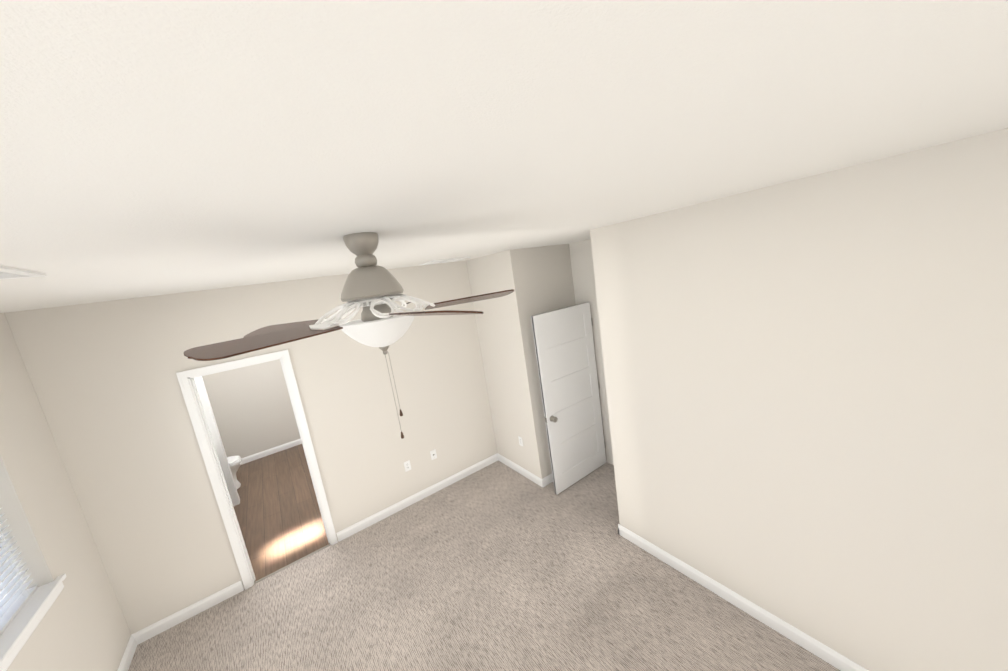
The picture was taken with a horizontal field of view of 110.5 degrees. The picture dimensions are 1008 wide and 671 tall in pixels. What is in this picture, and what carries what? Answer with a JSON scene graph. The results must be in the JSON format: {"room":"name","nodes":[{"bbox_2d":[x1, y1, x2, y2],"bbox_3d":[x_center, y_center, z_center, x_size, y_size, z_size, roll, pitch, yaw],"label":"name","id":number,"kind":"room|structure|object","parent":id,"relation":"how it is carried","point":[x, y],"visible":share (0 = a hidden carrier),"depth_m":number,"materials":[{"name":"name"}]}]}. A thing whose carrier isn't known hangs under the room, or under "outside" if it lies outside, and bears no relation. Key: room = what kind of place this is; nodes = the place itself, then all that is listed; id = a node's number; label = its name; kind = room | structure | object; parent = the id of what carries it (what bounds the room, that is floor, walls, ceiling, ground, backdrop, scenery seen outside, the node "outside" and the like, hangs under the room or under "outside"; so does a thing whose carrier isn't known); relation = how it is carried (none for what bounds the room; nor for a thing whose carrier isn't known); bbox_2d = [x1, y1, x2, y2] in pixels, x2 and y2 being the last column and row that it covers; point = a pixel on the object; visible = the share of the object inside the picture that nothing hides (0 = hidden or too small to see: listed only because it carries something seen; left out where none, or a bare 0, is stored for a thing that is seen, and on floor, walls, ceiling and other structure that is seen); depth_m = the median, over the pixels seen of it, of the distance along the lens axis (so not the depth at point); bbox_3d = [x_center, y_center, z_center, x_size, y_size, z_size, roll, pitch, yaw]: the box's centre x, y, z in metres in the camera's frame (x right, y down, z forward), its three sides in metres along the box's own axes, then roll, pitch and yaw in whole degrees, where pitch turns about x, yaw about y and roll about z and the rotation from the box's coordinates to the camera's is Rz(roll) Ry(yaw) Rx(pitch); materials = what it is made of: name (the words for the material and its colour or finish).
{"room":"empty bedroom","nodes":[
{"label":"empty bedroom","id":0,"kind":"room"},
{"bbox_2d":[0,313,130,670],"bbox_3d":[-2.873,1.250,1.936,0.250,2.740,8.560,-15,12,-34],"label":"wall","id":1,"kind":"structure","parent":0,"point":[82,625],"depth_m":2.28,"materials":[{"name":"white paint"}]},
{"bbox_2d":[0,508,37,634],"bbox_3d":[-2.609,1.038,1.569,0.084,1.107,1.159,-15,12,-34],"label":"window blind","id":2,"kind":"object","parent":1,"relation":"attached to","point":[14,604],"visible":1,"depth_m":2.00,"materials":[{"name":"white plastic"}]},
{"bbox_2d":[0,574,65,670],"bbox_3d":[-2.521,1.624,1.672,0.208,0.090,1.265,-15,12,-34],"label":"sill","id":3,"kind":"structure","parent":1,"relation":"attached to","point":[15,635],"depth_m":1.92,"materials":[{"name":"white wood"}]},
{"bbox_2d":[117,632,136,670],"bbox_3d":[-1.587,2.602,0.841,0.015,0.100,4.900,-15,12,-34],"label":"baseboard","id":4,"kind":"structure","parent":1,"relation":"attached to","point":[129,652],"depth_m":2.70,"materials":[{"name":"white wood"}]},
{"bbox_2d":[203,379,225,452],"bbox_3d":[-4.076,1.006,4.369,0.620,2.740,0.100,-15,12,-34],"label":"wall","id":5,"kind":"structure","parent":0,"point":[208,392],"depth_m":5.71,"materials":[{"name":"white paint"}]},
{"bbox_2d":[194,376,238,500],"bbox_3d":[-3.794,1.259,4.578,0.072,2.106,0.114,-15,12,-34],"label":"door frame","id":6,"kind":"structure","parent":5,"relation":"attached to","point":[214,432],"depth_m":4.55,"materials":[{"name":"white wood"}]},
{"bbox_2d":[232,494,239,503],"bbox_3d":[-3.892,2.291,4.646,0.605,0.100,0.035,-15,12,-34],"label":"baseboard","id":7,"kind":"structure","parent":5,"relation":"attached to","point":[238,500],"depth_m":4.71,"materials":[{"name":"white wood"}]},
{"bbox_2d":[4,261,496,634],"bbox_3d":[-1.724,0.770,3.700,3.760,2.740,0.120,-15,12,-34],"label":"wall","id":8,"kind":"structure","parent":0,"point":[105,383],"depth_m":3.02,"materials":[{"name":"white paint"}]},
{"bbox_2d":[137,580,243,644],"bbox_3d":[-2.697,2.386,3.037,0.700,0.100,0.015,-15,12,-34],"label":"baseboard","id":9,"kind":"structure","parent":8,"relation":"attached to","point":[214,599],"depth_m":3.01,"materials":[{"name":"white wood"}]},
{"bbox_2d":[176,349,337,589],"bbox_3d":[-2.272,1.241,3.344,0.804,2.102,0.160,-15,12,-34],"label":"door frame","id":10,"kind":"structure","parent":8,"relation":"attached to","point":[209,453],"depth_m":3.17,"materials":[{"name":"white wood"}]},
{"bbox_2d":[254,544,330,583],"bbox_3d":[-2.091,2.266,3.483,0.664,0.006,0.035,-15,12,-34],"label":"trim","id":11,"kind":"structure","parent":8,"relation":"attached to","point":[289,565],"depth_m":3.46,"materials":[{"name":"wood"}]},
{"bbox_2d":[404,460,410,471],"bbox_3d":[-1.130,1.529,4.094,0.072,0.117,0.007,-15,12,-34],"label":"electrical outlet plate","id":12,"kind":"object","parent":8,"relation":"attached to","point":[407,465],"depth_m":4.09,"materials":[{"name":"white plastic"}]},
{"bbox_2d":[336,454,496,541],"bbox_3d":[-0.917,1.905,4.265,2.090,0.100,0.015,-15,12,-34],"label":"baseboard","id":13,"kind":"structure","parent":8,"relation":"attached to","point":[347,532],"depth_m":4.14,"materials":[{"name":"white wood"}]},
{"bbox_2d":[430,449,436,459],"bbox_3d":[-0.860,1.459,4.276,0.072,0.117,0.016,-15,12,-34],"label":"electrical outlet plate","id":14,"kind":"object","parent":8,"relation":"attached to","point":[433,453],"depth_m":4.28,"materials":[{"name":"white plastic"}]},
{"bbox_2d":[202,359,300,457],"bbox_3d":[-4.172,0.708,6.159,2.580,2.740,0.120,-15,12,-34],"label":"wall","id":15,"kind":"structure","parent":0,"point":[252,409],"depth_m":6.02,"materials":[{"name":"white paint"}]},
{"bbox_2d":[241,439,301,464],"bbox_3d":[-3.931,2.002,6.334,2.600,0.100,0.015,-15,12,-34],"label":"baseboard","id":16,"kind":"structure","parent":15,"relation":"attached to","point":[250,458],"depth_m":6.19,"materials":[{"name":"white wood"}]},
{"bbox_2d":[233,444,329,581],"bbox_3d":[-2.937,2.172,4.961,2.600,0.054,3.420,-15,12,-34],"label":"floor","id":17,"kind":"structure","parent":0,"point":[279,517],"depth_m":4.42,"materials":[{"name":"brown wood"}]},
{"bbox_2d":[227,456,242,488],"bbox_3d":[-4.192,1.917,5.000,0.726,0.794,0.460,-15,12,-34],"label":"toilet","id":18,"kind":"object","parent":17,"relation":"on","point":[235,462],"visible":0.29,"depth_m":5.12,"materials":[{"name":"white ceramic"}]},
{"bbox_2d":[128,461,839,670],"bbox_3d":[0.235,2.191,2.104,4.520,0.060,4.900,-15,12,-34],"label":"floor carpet","id":19,"kind":"object","parent":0,"point":[497,566],"visible":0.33,"depth_m":2.78,"materials":[{"name":"beige carpet"}]},
{"bbox_2d":[0,0,1007,312],"bbox_3d":[-1.216,-0.638,2.982,4.890,0.100,8.560,-15,12,-34],"label":"ceiling","id":20,"kind":"structure","parent":0,"point":[160,146],"depth_m":0.56,"materials":[{"name":"white paint"}]},
{"bbox_2d":[0,265,45,279],"bbox_3d":[-1.616,-0.178,1.008,0.250,0.009,0.420,-15,12,-34],"label":"ceiling vent","id":21,"kind":"object","parent":20,"relation":"in","point":[9,273],"visible":1,"depth_m":1.15,"materials":[{"name":"white metal"}]},
{"bbox_2d":[184,232,513,438],"bbox_3d":[-0.486,0.023,1.493,1.235,0.894,1.229,-15,12,-34],"label":"ceiling fan","id":22,"kind":"object","parent":20,"relation":"hanging from","point":[372,288],"visible":1,"depth_m":1.37,"materials":[{"name":"silver metal"}]},
{"bbox_2d":[420,256,469,264],"bbox_3d":[-0.638,-0.807,3.782,0.420,0.012,0.380,-15,12,-34],"label":"ceiling vent","id":23,"kind":"object","parent":20,"relation":"in","point":[444,260],"visible":1,"depth_m":3.73,"materials":[{"name":"white metal"}]},
{"bbox_2d":[502,244,573,478],"bbox_3d":[0.574,0.344,4.164,0.870,2.740,0.120,-15,12,-34],"label":"wall","id":24,"kind":"structure","parent":0,"point":[541,279],"depth_m":3.93,"materials":[{"name":"white paint"}]},
{"bbox_2d":[545,473,552,485],"bbox_3d":[0.817,1.631,4.342,0.860,0.100,0.015,-15,12,-34],"label":"baseboard","id":25,"kind":"structure","parent":24,"relation":"attached to","point":[548,479],"depth_m":4.14,"materials":[{"name":"white wood"}]},
{"bbox_2d":[570,240,609,462],"bbox_3d":[1.324,0.268,3.957,0.120,2.740,1.315,-15,12,-34],"label":"wall","id":26,"kind":"structure","parent":0,"point":[579,254],"depth_m":4.11,"materials":[{"name":"white paint"}]},
{"bbox_2d":[531,302,605,494],"bbox_3d":[0.780,0.697,3.985,0.879,2.030,0.173,-15,12,-34],"label":"entry door","id":27,"kind":"structure","parent":26,"relation":"in","point":[565,356],"depth_m":3.94,"materials":[{"name":"white wood"}]},
{"bbox_2d":[466,128,1007,670],"bbox_3d":[1.222,0.517,2.616,0.120,2.740,5.020,-15,12,-34],"label":"wall","id":28,"kind":"structure","parent":0,"point":[804,398],"depth_m":1.81,"materials":[{"name":"white paint"}]},
{"bbox_2d":[518,436,522,445],"bbox_3d":[0.204,1.296,4.280,0.007,0.117,0.072,-15,12,-34],"label":"electrical outlet plate","id":29,"kind":"object","parent":28,"relation":"attached to","point":[520,438],"depth_m":4.28,"materials":[{"name":"white plastic"}]},
{"bbox_2d":[497,453,544,487],"bbox_3d":[0.194,1.706,4.448,0.015,0.100,0.900,-15,12,-34],"label":"baseboard","id":30,"kind":"structure","parent":28,"relation":"attached to","point":[541,482],"depth_m":4.39,"materials":[{"name":"white wood"}]},
{"bbox_2d":[618,524,868,670],"bbox_3d":[1.890,1.869,2.055,0.015,0.100,2.885,-15,12,-34],"label":"baseboard","id":31,"kind":"structure","parent":28,"relation":"attached to","point":[832,657],"depth_m":2.36,"materials":[{"name":"white wood"}]}
]}

